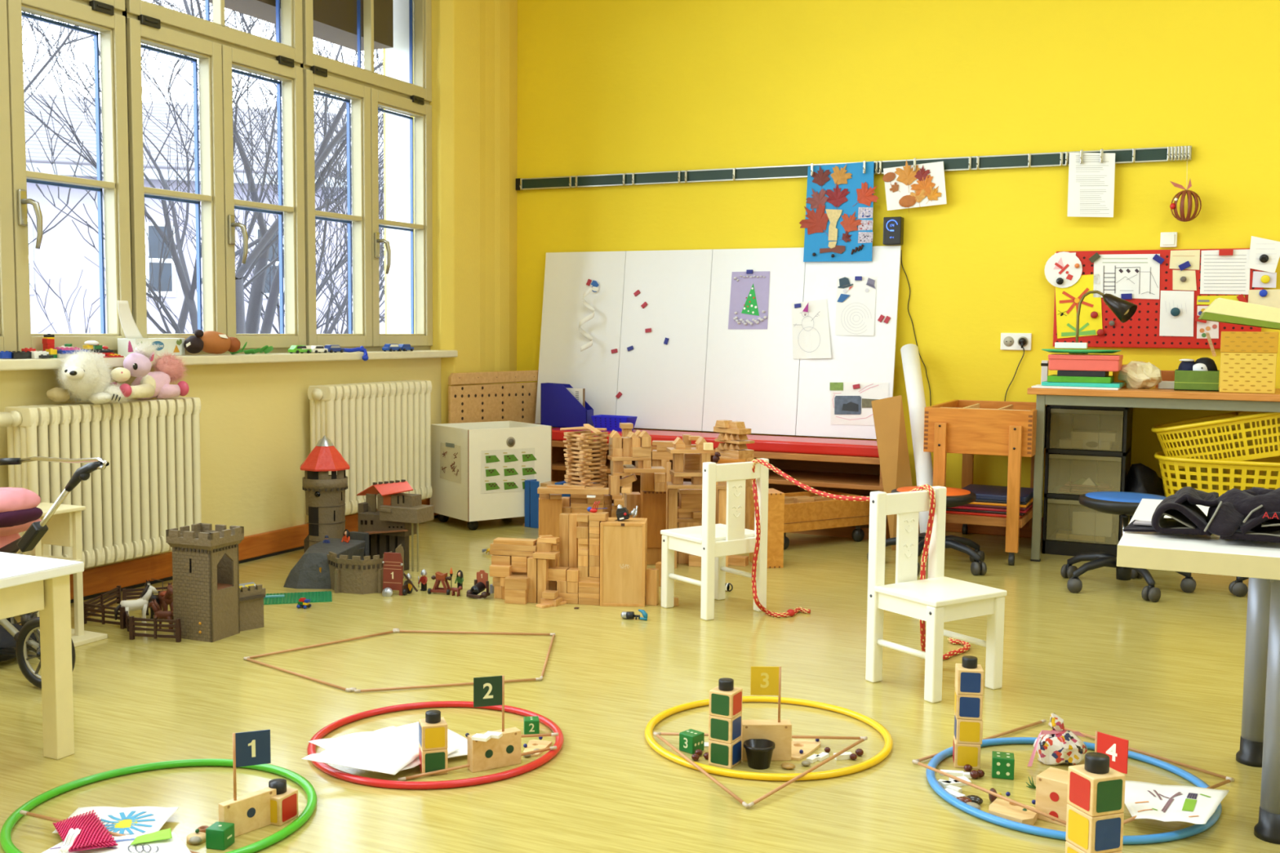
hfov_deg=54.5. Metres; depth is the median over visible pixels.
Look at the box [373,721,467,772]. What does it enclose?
drawing sheet
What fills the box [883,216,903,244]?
gauge
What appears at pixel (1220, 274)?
sheet
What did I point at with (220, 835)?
die
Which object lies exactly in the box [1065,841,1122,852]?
cube
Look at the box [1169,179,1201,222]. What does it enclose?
ornament
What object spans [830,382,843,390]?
landscape photo
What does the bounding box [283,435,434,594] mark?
castle
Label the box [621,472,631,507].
wooden block
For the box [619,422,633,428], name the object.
wooden block
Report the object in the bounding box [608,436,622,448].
wooden block
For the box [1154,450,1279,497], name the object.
laundry basket
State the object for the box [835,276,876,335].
print
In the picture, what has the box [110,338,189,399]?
plush unicorn
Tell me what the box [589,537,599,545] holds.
wooden block
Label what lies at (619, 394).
magnet
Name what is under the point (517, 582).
wooden block
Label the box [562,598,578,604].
wooden block
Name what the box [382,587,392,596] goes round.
ball
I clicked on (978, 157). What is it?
clip
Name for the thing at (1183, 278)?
magnet
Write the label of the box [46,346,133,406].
stuffed animal
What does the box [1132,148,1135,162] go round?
clip
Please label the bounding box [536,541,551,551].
wooden block
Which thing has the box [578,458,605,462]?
wooden plank
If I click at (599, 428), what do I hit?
wooden plank
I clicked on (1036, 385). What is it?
paper sheets
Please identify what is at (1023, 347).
cable
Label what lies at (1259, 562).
table
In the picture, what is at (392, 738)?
drawing sheet
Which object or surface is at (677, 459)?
wooden block
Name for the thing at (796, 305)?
magnet
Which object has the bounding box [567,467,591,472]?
wooden plank
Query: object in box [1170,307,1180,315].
magnet
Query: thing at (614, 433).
block
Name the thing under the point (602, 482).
wooden plank
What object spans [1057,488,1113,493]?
paper sheet
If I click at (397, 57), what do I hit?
wall
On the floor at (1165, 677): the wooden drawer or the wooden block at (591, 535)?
the wooden drawer
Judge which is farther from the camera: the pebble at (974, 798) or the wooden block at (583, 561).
the wooden block at (583, 561)
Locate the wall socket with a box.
[1000,333,1031,350]
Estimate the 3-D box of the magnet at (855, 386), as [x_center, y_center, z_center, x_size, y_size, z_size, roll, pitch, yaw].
[1.060,-0.196,6.088,0.037,0.026,0.011,2,5,23]
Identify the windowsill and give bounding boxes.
[0,350,457,370]
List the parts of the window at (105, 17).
sash frame, handle plate, handle, frame, sash frame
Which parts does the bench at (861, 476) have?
panel, shelf, panel, panel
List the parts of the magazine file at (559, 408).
panel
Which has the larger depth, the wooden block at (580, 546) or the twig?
the wooden block at (580, 546)
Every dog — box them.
[451,586,462,596]
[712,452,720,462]
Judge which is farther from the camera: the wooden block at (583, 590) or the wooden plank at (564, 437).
the wooden plank at (564, 437)
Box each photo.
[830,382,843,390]
[834,395,861,414]
[857,207,873,218]
[857,219,873,230]
[857,231,873,243]
[862,398,878,408]
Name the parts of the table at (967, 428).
leg, leg, leg, leg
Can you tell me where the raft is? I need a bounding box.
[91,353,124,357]
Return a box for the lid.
[1198,297,1279,329]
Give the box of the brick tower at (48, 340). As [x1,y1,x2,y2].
[42,333,57,358]
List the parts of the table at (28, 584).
leg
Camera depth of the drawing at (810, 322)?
6.21 m
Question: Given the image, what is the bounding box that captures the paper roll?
[900,343,933,533]
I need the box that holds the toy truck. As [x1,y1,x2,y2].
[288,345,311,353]
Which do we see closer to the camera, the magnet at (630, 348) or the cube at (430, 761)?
the cube at (430, 761)
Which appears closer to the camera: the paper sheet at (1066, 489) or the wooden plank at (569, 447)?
the wooden plank at (569, 447)
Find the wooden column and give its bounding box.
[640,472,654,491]
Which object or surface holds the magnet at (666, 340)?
attached to the whiteboard
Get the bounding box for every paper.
[1071,477,1099,485]
[1081,477,1096,485]
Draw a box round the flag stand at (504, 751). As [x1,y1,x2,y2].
[467,675,520,773]
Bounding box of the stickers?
[1196,306,1218,338]
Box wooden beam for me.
[537,486,609,494]
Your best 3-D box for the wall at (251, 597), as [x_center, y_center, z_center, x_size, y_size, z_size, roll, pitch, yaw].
[-1.268,0.583,3.987,0.084,0.147,0.115,5,6,43]
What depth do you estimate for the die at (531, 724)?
2.97 m
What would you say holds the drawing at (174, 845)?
on the floor at (1165, 677)
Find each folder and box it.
[946,506,1032,515]
[946,507,1031,517]
[948,504,1032,513]
[961,484,1033,502]
[961,502,1032,510]
[968,497,1032,507]
[974,497,1032,505]
[1041,381,1124,387]
[1112,364,1126,386]
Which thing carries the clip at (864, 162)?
attached to the rail
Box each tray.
[35,502,85,516]
[1048,353,1123,371]
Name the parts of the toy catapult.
frame, throwing arm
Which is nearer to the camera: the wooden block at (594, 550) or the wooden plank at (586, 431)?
the wooden block at (594, 550)
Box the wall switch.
[1160,231,1177,247]
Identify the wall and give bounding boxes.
[0,357,441,569]
[239,584,266,631]
[382,0,517,423]
[385,0,410,333]
[516,0,1279,517]
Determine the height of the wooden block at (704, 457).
0.076 m
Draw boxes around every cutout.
[523,739,551,756]
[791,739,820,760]
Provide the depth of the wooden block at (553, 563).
4.42 m
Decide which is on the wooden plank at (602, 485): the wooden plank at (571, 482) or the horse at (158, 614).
the wooden plank at (571, 482)
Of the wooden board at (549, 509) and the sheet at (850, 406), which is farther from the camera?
the sheet at (850, 406)
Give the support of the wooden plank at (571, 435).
on the wooden plank at (571, 439)
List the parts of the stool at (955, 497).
arm, arm, arm, arm, arm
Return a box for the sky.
[23,93,385,333]
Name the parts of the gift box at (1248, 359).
lid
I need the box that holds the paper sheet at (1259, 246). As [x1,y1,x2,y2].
[1248,235,1279,273]
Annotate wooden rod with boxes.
[19,809,198,852]
[243,630,395,660]
[243,657,351,692]
[354,677,542,693]
[395,630,552,635]
[397,746,556,781]
[466,733,558,738]
[540,632,555,679]
[653,731,748,808]
[656,732,866,740]
[747,736,867,808]
[911,760,1066,825]
[913,719,1046,764]
[1048,722,1234,782]
[1123,777,1235,824]
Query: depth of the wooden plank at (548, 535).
4.42 m
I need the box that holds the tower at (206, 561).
[165,523,244,642]
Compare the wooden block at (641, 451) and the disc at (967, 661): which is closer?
the disc at (967, 661)
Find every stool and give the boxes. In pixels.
[866,485,986,575]
[1060,491,1196,602]
[1228,576,1248,597]
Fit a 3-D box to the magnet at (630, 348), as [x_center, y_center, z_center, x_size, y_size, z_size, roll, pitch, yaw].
[-0.052,-0.416,6.618,0.038,0.030,0.011,2,5,22]
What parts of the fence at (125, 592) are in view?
post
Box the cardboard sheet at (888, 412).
[871,395,912,550]
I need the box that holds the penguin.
[1177,357,1217,371]
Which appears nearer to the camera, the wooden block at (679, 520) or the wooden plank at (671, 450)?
the wooden plank at (671, 450)
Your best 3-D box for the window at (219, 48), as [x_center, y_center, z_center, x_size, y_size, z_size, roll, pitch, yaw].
[-1.680,-1.431,4.974,0.180,2.317,0.987,3,5,25]
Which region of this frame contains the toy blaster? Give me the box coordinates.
[621,608,648,620]
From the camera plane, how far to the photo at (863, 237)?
6.09 m
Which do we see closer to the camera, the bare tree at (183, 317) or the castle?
the castle
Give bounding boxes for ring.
[197,826,208,833]
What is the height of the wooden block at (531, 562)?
0.159 m
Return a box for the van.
[310,345,328,353]
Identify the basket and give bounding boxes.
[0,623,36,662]
[591,414,637,431]
[1151,411,1279,469]
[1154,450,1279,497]
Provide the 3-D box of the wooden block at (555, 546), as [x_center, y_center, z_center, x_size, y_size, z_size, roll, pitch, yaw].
[-0.302,0.430,4.431,0.020,0.019,0.030,1,5,12]
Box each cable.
[901,249,931,405]
[1004,346,1024,401]
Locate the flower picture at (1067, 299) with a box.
[1054,274,1102,338]
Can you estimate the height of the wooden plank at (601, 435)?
0.008 m
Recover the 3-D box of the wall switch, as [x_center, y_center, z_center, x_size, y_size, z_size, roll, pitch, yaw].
[2.364,-0.836,5.556,0.069,0.066,0.026,3,5,25]
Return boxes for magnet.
[586,279,591,285]
[611,348,617,353]
[615,391,622,398]
[626,345,633,351]
[633,289,640,296]
[640,301,647,308]
[644,328,651,333]
[663,337,669,344]
[746,269,753,273]
[794,303,800,307]
[853,383,860,389]
[854,275,862,280]
[877,314,884,322]
[884,315,890,324]
[1056,277,1063,284]
[1088,252,1100,262]
[1090,311,1097,318]
[1097,328,1104,336]
[1108,320,1115,325]
[1120,293,1132,299]
[1152,253,1164,264]
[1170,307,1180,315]
[1177,260,1191,271]
[1180,275,1186,281]
[1195,315,1206,323]
[1218,248,1233,255]
[1236,293,1247,302]
[1259,253,1268,262]
[1259,289,1267,297]
[1260,275,1270,283]
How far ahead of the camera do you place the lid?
4.93 m
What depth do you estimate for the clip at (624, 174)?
6.64 m
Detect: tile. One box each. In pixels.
[471,733,490,742]
[484,731,502,738]
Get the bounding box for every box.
[117,300,185,356]
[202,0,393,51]
[429,421,551,530]
[600,517,647,607]
[640,488,666,547]
[749,488,784,568]
[1047,374,1114,383]
[1057,370,1109,377]
[1071,508,1114,537]
[1159,370,1174,381]
[1219,331,1279,393]
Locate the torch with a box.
[449,568,453,587]
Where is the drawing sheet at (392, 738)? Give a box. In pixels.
[307,726,459,771]
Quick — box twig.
[1025,777,1035,789]
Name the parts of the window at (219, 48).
sash frame, sash frame, handle plate, handle, sash frame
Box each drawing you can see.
[41,831,191,852]
[52,806,179,837]
[791,299,831,359]
[1093,253,1159,299]
[1124,780,1229,824]
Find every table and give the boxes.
[0,551,84,759]
[923,400,1047,565]
[1116,498,1279,844]
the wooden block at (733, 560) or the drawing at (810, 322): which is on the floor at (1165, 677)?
the wooden block at (733, 560)
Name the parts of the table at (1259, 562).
leg, leg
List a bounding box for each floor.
[0,516,1279,852]
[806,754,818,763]
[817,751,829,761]
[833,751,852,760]
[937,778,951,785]
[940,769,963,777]
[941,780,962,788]
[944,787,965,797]
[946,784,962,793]
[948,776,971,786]
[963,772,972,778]
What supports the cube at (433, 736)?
on the cube at (430, 761)
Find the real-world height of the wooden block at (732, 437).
0.030 m
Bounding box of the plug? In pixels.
[1018,337,1026,347]
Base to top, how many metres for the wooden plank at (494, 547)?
0.020 m
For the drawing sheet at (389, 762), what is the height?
0.029 m
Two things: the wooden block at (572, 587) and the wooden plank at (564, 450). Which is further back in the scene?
the wooden plank at (564, 450)
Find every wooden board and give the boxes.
[538,497,562,537]
[551,542,559,566]
[559,513,569,567]
[568,513,578,568]
[624,492,640,518]
[664,473,671,491]
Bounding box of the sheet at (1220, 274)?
[1200,248,1249,294]
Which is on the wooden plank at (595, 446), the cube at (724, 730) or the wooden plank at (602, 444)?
the wooden plank at (602, 444)
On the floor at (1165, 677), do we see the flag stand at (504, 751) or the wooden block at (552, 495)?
the flag stand at (504, 751)
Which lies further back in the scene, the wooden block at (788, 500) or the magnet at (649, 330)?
the magnet at (649, 330)
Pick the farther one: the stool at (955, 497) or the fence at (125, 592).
the stool at (955, 497)
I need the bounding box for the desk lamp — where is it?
[1068,290,1137,354]
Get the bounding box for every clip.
[520,177,522,190]
[568,175,571,187]
[574,175,577,186]
[622,173,625,185]
[631,173,634,185]
[677,170,680,182]
[684,169,687,182]
[732,168,735,180]
[810,163,813,176]
[862,160,866,173]
[875,160,877,173]
[879,160,881,173]
[913,157,916,171]
[968,155,971,169]
[976,155,979,169]
[1027,153,1031,167]
[1060,151,1062,165]
[1065,151,1068,165]
[1080,149,1083,164]
[1100,148,1103,163]
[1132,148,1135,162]
[1167,146,1170,160]
[1170,146,1173,160]
[1173,146,1177,160]
[1177,146,1181,160]
[1181,146,1184,160]
[1184,145,1187,159]
[1187,145,1191,159]
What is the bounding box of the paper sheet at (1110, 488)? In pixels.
[1062,483,1113,490]
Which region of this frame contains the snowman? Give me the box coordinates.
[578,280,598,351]
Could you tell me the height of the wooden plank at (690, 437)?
0.016 m
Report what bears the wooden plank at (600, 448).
on the wooden plank at (564, 450)
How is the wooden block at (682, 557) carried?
on the floor at (1165, 677)
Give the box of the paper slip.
[129,828,172,845]
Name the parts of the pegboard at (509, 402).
rail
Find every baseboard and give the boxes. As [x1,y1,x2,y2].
[69,497,438,599]
[612,502,1043,538]
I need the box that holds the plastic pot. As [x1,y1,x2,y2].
[743,738,774,769]
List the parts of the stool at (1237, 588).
arm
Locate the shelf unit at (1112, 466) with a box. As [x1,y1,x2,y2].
[1042,404,1133,555]
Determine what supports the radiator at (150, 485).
attached to the wall at (255, 418)
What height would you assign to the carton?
0.082 m
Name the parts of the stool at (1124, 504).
arm, arm, arm, arm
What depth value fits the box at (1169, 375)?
5.38 m
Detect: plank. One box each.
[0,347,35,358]
[489,542,536,551]
[489,549,534,556]
[493,537,537,546]
[536,600,566,608]
[537,537,559,543]
[538,534,553,537]
[546,484,585,488]
[560,426,586,430]
[563,435,593,438]
[563,439,593,442]
[563,448,591,451]
[564,430,591,434]
[564,434,591,437]
[564,444,594,447]
[564,452,591,455]
[564,455,592,459]
[564,457,578,460]
[564,461,595,464]
[564,463,588,468]
[564,473,591,477]
[564,476,591,480]
[564,478,593,481]
[565,451,591,455]
[565,465,594,468]
[565,469,594,472]
[565,480,593,485]
[566,438,591,442]
[566,446,591,451]
[566,459,591,464]
[566,471,594,476]
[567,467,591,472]
[568,442,588,446]
[571,482,606,487]
[574,471,605,475]
[575,462,605,466]
[576,436,606,439]
[576,440,607,444]
[577,444,608,448]
[577,454,606,457]
[577,466,607,470]
[578,453,606,457]
[578,457,606,462]
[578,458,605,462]
[578,475,607,479]
[579,427,606,430]
[579,448,607,453]
[579,474,607,479]
[580,431,608,435]
[580,479,607,483]
[583,423,601,433]
[589,438,607,441]
[590,434,609,436]
[591,443,606,445]
[591,451,607,453]
[591,472,606,475]
[591,479,608,484]
[592,447,608,449]
[592,468,607,471]
[594,464,605,466]
[607,455,651,461]
[610,471,631,475]
[619,473,636,486]
[622,466,665,472]
[652,440,673,445]
[652,449,672,460]
[656,445,673,451]
[666,447,714,453]
[666,481,726,489]
[669,469,702,476]
[688,435,699,440]
[713,426,751,434]
[715,438,754,444]
[715,448,754,454]
[715,451,754,457]
[718,458,746,463]
[719,456,754,462]
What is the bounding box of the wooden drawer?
[783,489,869,550]
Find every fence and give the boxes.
[83,601,125,629]
[84,585,121,617]
[122,585,173,600]
[124,611,129,631]
[128,616,181,642]
[151,578,164,611]
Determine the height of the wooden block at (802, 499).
0.123 m
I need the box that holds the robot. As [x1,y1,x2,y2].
[615,504,637,521]
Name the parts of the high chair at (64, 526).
leg, leg, seat, backrest, leg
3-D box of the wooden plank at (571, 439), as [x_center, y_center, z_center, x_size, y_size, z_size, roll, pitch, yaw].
[-0.244,0.054,4.960,0.022,0.008,0.136,-3,6,-41]
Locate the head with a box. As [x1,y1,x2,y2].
[184,329,240,354]
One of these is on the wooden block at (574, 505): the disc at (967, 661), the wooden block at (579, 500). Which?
the wooden block at (579, 500)
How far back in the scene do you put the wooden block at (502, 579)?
4.42 m
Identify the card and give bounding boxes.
[704,742,708,746]
[728,271,769,328]
[882,160,946,211]
[1082,439,1101,449]
[1252,271,1276,288]
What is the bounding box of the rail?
[515,145,1191,190]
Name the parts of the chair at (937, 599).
leg, rail, leg, leg, seat, leg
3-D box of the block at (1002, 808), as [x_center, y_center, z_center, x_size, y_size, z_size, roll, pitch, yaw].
[0.750,0.777,2.496,0.094,0.015,0.086,4,5,34]
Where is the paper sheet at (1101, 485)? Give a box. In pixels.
[1065,481,1111,488]
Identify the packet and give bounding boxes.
[1040,360,1048,384]
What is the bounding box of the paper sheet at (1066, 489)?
[1060,486,1109,492]
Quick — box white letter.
[1159,290,1194,336]
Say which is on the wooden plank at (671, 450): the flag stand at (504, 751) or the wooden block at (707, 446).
the wooden block at (707, 446)
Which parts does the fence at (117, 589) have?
post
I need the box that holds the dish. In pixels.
[1041,342,1120,353]
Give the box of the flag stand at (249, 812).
[218,729,276,837]
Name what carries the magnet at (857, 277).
attached to the whiteboard
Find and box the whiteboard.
[534,245,901,439]
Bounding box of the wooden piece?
[1056,529,1106,542]
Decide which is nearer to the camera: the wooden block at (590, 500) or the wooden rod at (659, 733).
the wooden rod at (659, 733)
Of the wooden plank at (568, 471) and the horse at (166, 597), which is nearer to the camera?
the horse at (166, 597)
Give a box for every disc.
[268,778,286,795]
[425,710,440,724]
[718,677,733,691]
[961,655,977,668]
[988,787,997,802]
[1084,752,1109,773]
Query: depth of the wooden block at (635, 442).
4.92 m
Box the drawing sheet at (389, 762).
[301,748,418,775]
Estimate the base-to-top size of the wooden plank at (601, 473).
0.008 m
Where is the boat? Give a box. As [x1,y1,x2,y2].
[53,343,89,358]
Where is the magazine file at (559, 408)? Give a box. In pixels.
[540,382,593,427]
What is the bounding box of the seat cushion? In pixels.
[551,427,879,457]
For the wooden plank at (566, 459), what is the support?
on the wooden plank at (602, 460)
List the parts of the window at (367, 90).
sash frame, sash frame, handle plate, handle, sash frame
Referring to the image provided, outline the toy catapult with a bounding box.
[427,571,451,595]
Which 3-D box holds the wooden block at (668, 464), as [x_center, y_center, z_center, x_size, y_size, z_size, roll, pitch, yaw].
[0.124,0.351,5.441,0.020,0.391,0.020,1,5,5]
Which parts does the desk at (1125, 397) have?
leg, leg, rail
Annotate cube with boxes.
[270,787,298,826]
[418,716,447,751]
[418,743,448,775]
[708,713,742,743]
[708,737,742,768]
[709,685,742,719]
[952,736,981,768]
[954,688,982,719]
[954,712,982,744]
[955,663,983,695]
[1065,804,1124,852]
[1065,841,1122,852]
[1066,764,1125,817]
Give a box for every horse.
[114,582,158,622]
[144,579,159,618]
[147,599,173,629]
[157,582,173,611]
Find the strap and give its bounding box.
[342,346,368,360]
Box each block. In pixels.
[489,564,513,577]
[491,555,511,565]
[493,577,500,582]
[493,581,500,586]
[493,586,502,598]
[500,577,505,586]
[502,586,504,599]
[504,574,528,590]
[504,589,528,604]
[511,555,529,562]
[511,561,527,568]
[511,567,527,573]
[513,572,527,574]
[527,556,537,603]
[533,551,559,559]
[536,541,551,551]
[537,559,549,603]
[539,493,550,498]
[540,596,562,606]
[542,590,558,599]
[547,566,569,581]
[549,558,557,567]
[549,580,556,590]
[550,493,561,499]
[551,543,559,550]
[556,580,567,593]
[558,592,578,599]
[561,497,569,513]
[561,506,572,513]
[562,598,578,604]
[566,567,578,582]
[567,581,578,593]
[570,493,604,498]
[570,497,587,503]
[570,502,604,509]
[571,508,604,513]
[576,526,589,538]
[577,512,589,522]
[577,521,589,526]
[577,537,589,544]
[577,543,589,549]
[577,548,589,555]
[577,555,589,566]
[577,565,589,577]
[578,576,599,582]
[578,581,599,588]
[578,586,599,594]
[578,592,599,599]
[578,598,599,605]
[586,494,595,497]
[587,496,604,503]
[588,511,608,521]
[589,520,600,527]
[589,527,599,533]
[589,533,599,538]
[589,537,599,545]
[589,545,599,555]
[589,555,599,566]
[589,566,599,577]
[604,494,611,501]
[604,501,612,506]
[604,506,611,511]
[608,430,621,437]
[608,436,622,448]
[608,447,622,456]
[608,474,620,495]
[610,460,623,472]
[610,509,616,516]
[611,493,622,499]
[611,503,617,510]
[613,497,623,506]
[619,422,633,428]
[621,436,631,457]
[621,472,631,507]
[621,486,631,493]
[622,428,631,464]
[623,464,634,466]
[626,431,637,437]
[631,436,640,447]
[631,446,651,457]
[635,430,640,437]
[635,460,642,467]
[638,430,650,437]
[639,436,651,447]
[642,460,651,468]
[645,568,658,605]
[646,547,661,564]
[652,459,661,466]
[653,472,665,482]
[653,481,664,491]
[655,561,661,586]
[661,459,670,473]
[666,462,671,529]
[671,475,683,484]
[672,436,684,444]
[672,453,683,471]
[673,444,684,448]
[673,597,678,606]
[676,522,702,564]
[677,488,702,493]
[677,506,702,512]
[677,512,693,518]
[677,517,702,522]
[679,493,702,508]
[682,434,691,444]
[683,453,699,457]
[683,457,699,461]
[683,460,699,464]
[683,463,699,470]
[684,444,696,447]
[688,554,701,566]
[691,476,702,484]
[691,511,702,518]
[694,435,706,444]
[696,444,703,449]
[699,453,711,472]
[702,442,713,449]
[713,462,752,487]
[715,419,732,427]
[715,486,752,529]
[716,432,725,440]
[716,442,727,449]
[717,484,746,554]
[723,443,730,449]
[724,433,731,440]
[728,421,745,428]
[728,443,736,449]
[728,555,748,566]
[729,433,736,440]
[734,444,747,449]
[735,434,748,440]
[741,666,791,760]
[784,496,794,503]
[789,495,814,502]
[810,495,832,501]
[988,799,1037,826]
[1035,731,1128,826]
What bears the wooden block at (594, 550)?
on the wooden block at (594, 561)
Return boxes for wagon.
[396,343,413,351]
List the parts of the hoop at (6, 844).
paper strip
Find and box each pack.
[1059,437,1112,449]
[1070,429,1117,441]
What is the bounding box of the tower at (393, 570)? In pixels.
[382,551,417,595]
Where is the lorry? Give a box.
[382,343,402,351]
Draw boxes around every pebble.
[188,836,201,844]
[780,762,795,768]
[801,760,810,766]
[956,796,972,803]
[965,795,982,804]
[966,802,981,809]
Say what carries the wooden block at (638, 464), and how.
on the wooden plank at (654, 468)
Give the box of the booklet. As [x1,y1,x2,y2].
[566,387,585,408]
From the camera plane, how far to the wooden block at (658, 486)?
5.02 m
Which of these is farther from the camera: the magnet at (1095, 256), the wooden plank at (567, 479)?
the magnet at (1095, 256)
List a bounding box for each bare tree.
[22,0,384,333]
[22,0,385,333]
[22,0,385,333]
[22,12,66,72]
[23,0,157,244]
[153,0,384,333]
[158,0,384,333]
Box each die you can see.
[205,822,235,850]
[523,715,539,734]
[679,728,704,754]
[991,751,1014,780]
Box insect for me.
[586,501,607,512]
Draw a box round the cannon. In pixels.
[466,569,489,598]
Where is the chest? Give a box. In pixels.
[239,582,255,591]
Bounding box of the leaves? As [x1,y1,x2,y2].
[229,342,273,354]
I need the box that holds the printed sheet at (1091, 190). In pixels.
[1066,152,1115,217]
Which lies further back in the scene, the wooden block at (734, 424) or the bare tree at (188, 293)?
the bare tree at (188, 293)
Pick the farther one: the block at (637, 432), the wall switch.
the wall switch
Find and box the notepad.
[1157,381,1174,388]
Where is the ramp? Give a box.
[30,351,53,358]
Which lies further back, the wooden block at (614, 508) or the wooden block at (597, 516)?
the wooden block at (614, 508)
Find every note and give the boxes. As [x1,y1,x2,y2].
[1168,249,1199,270]
[1173,270,1196,290]
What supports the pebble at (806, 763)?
on the floor at (1165, 677)
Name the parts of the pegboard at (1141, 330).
yellow strip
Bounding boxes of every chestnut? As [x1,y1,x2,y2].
[691,753,699,760]
[694,749,702,755]
[703,752,708,759]
[824,746,830,752]
[849,753,857,759]
[855,748,863,755]
[964,764,972,772]
[969,769,979,778]
[977,769,984,777]
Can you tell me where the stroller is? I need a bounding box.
[0,456,109,688]
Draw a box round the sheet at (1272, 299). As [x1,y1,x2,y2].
[1248,288,1279,308]
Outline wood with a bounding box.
[186,831,205,844]
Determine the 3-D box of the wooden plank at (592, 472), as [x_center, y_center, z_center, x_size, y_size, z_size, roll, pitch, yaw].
[-0.198,0.184,4.964,0.136,0.008,0.022,-3,6,-38]
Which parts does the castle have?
tower doorway, house door, balcony post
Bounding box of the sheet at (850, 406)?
[830,382,888,425]
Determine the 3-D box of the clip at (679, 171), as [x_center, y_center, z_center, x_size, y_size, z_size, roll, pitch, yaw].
[0.204,-1.307,6.503,0.012,0.065,0.020,3,5,25]
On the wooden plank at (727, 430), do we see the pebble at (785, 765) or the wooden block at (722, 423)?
the wooden block at (722, 423)
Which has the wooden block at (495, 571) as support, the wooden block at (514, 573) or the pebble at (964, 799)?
the wooden block at (514, 573)
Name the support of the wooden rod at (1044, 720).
on the floor at (1165, 677)
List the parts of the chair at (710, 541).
leg, seat, leg, leg, rail, leg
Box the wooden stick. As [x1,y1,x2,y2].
[1205,332,1216,356]
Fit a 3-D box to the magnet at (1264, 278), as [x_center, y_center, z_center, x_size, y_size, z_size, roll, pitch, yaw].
[2.704,-0.637,5.373,0.036,0.036,0.011,3,5,25]
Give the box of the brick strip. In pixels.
[265,595,284,597]
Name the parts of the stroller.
seat, cross rod, seat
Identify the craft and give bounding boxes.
[1044,251,1082,288]
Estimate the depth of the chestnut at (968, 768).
2.74 m
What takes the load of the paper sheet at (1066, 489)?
on the paper sheet at (1060, 491)
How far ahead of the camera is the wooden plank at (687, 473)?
4.99 m
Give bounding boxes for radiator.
[0,396,201,568]
[307,380,432,515]
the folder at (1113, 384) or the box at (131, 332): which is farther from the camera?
the folder at (1113, 384)
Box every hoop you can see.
[0,759,316,852]
[306,701,564,789]
[644,696,893,781]
[925,737,1222,844]
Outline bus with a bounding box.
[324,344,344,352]
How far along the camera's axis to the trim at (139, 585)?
4.73 m
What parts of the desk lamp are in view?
lamp shade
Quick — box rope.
[751,457,970,660]
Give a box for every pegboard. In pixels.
[448,369,540,517]
[1053,248,1264,348]
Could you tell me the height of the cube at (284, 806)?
0.056 m
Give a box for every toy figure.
[322,535,329,543]
[341,528,350,542]
[403,573,413,593]
[417,568,426,591]
[454,569,463,589]
[481,548,489,553]
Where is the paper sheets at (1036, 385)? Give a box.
[1031,384,1121,390]
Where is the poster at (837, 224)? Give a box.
[799,160,879,262]
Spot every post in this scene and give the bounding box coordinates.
[489,584,493,593]
[666,488,677,568]
[718,488,728,567]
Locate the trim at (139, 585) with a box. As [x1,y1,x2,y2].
[70,515,438,603]
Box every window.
[0,0,133,354]
[122,0,306,355]
[302,0,432,352]
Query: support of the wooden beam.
on the wooden board at (549, 509)
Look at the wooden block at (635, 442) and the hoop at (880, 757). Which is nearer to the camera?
the hoop at (880, 757)
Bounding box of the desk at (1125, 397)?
[1026,386,1279,561]
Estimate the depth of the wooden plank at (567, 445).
5.00 m
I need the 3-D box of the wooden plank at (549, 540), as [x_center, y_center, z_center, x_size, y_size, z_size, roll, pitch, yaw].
[-0.325,0.403,4.418,0.070,0.017,0.040,2,5,15]
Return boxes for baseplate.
[263,591,332,604]
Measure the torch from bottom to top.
0.082 m
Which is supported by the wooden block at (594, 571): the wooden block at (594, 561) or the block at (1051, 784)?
the wooden block at (594, 561)
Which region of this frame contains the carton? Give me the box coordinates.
[1173,368,1219,391]
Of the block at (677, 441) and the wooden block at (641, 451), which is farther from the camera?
the block at (677, 441)
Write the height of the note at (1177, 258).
0.088 m
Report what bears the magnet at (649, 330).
attached to the whiteboard
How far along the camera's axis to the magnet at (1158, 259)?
5.54 m
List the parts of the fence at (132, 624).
post, post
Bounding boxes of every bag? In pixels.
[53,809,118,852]
[1027,713,1086,766]
[1113,463,1165,540]
[1118,360,1164,388]
[1123,486,1279,543]
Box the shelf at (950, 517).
[945,500,1043,528]
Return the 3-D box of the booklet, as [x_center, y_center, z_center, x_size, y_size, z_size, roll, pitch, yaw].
[-0.381,-0.103,6.623,0.189,0.205,0.014,3,5,25]
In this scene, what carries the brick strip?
on the baseplate
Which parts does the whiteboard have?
board panel, board panel, board panel, board panel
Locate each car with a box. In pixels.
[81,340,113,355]
[296,597,311,608]
[725,582,733,591]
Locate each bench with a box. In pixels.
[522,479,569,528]
[551,440,889,539]
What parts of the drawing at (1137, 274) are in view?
drawn frame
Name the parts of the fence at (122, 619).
post, post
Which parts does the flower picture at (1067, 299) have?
flower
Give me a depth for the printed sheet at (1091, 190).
5.63 m
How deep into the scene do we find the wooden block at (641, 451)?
4.92 m
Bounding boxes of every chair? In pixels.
[26,502,107,655]
[660,457,768,620]
[865,485,1006,702]
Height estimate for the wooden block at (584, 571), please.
0.038 m
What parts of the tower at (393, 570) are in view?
panel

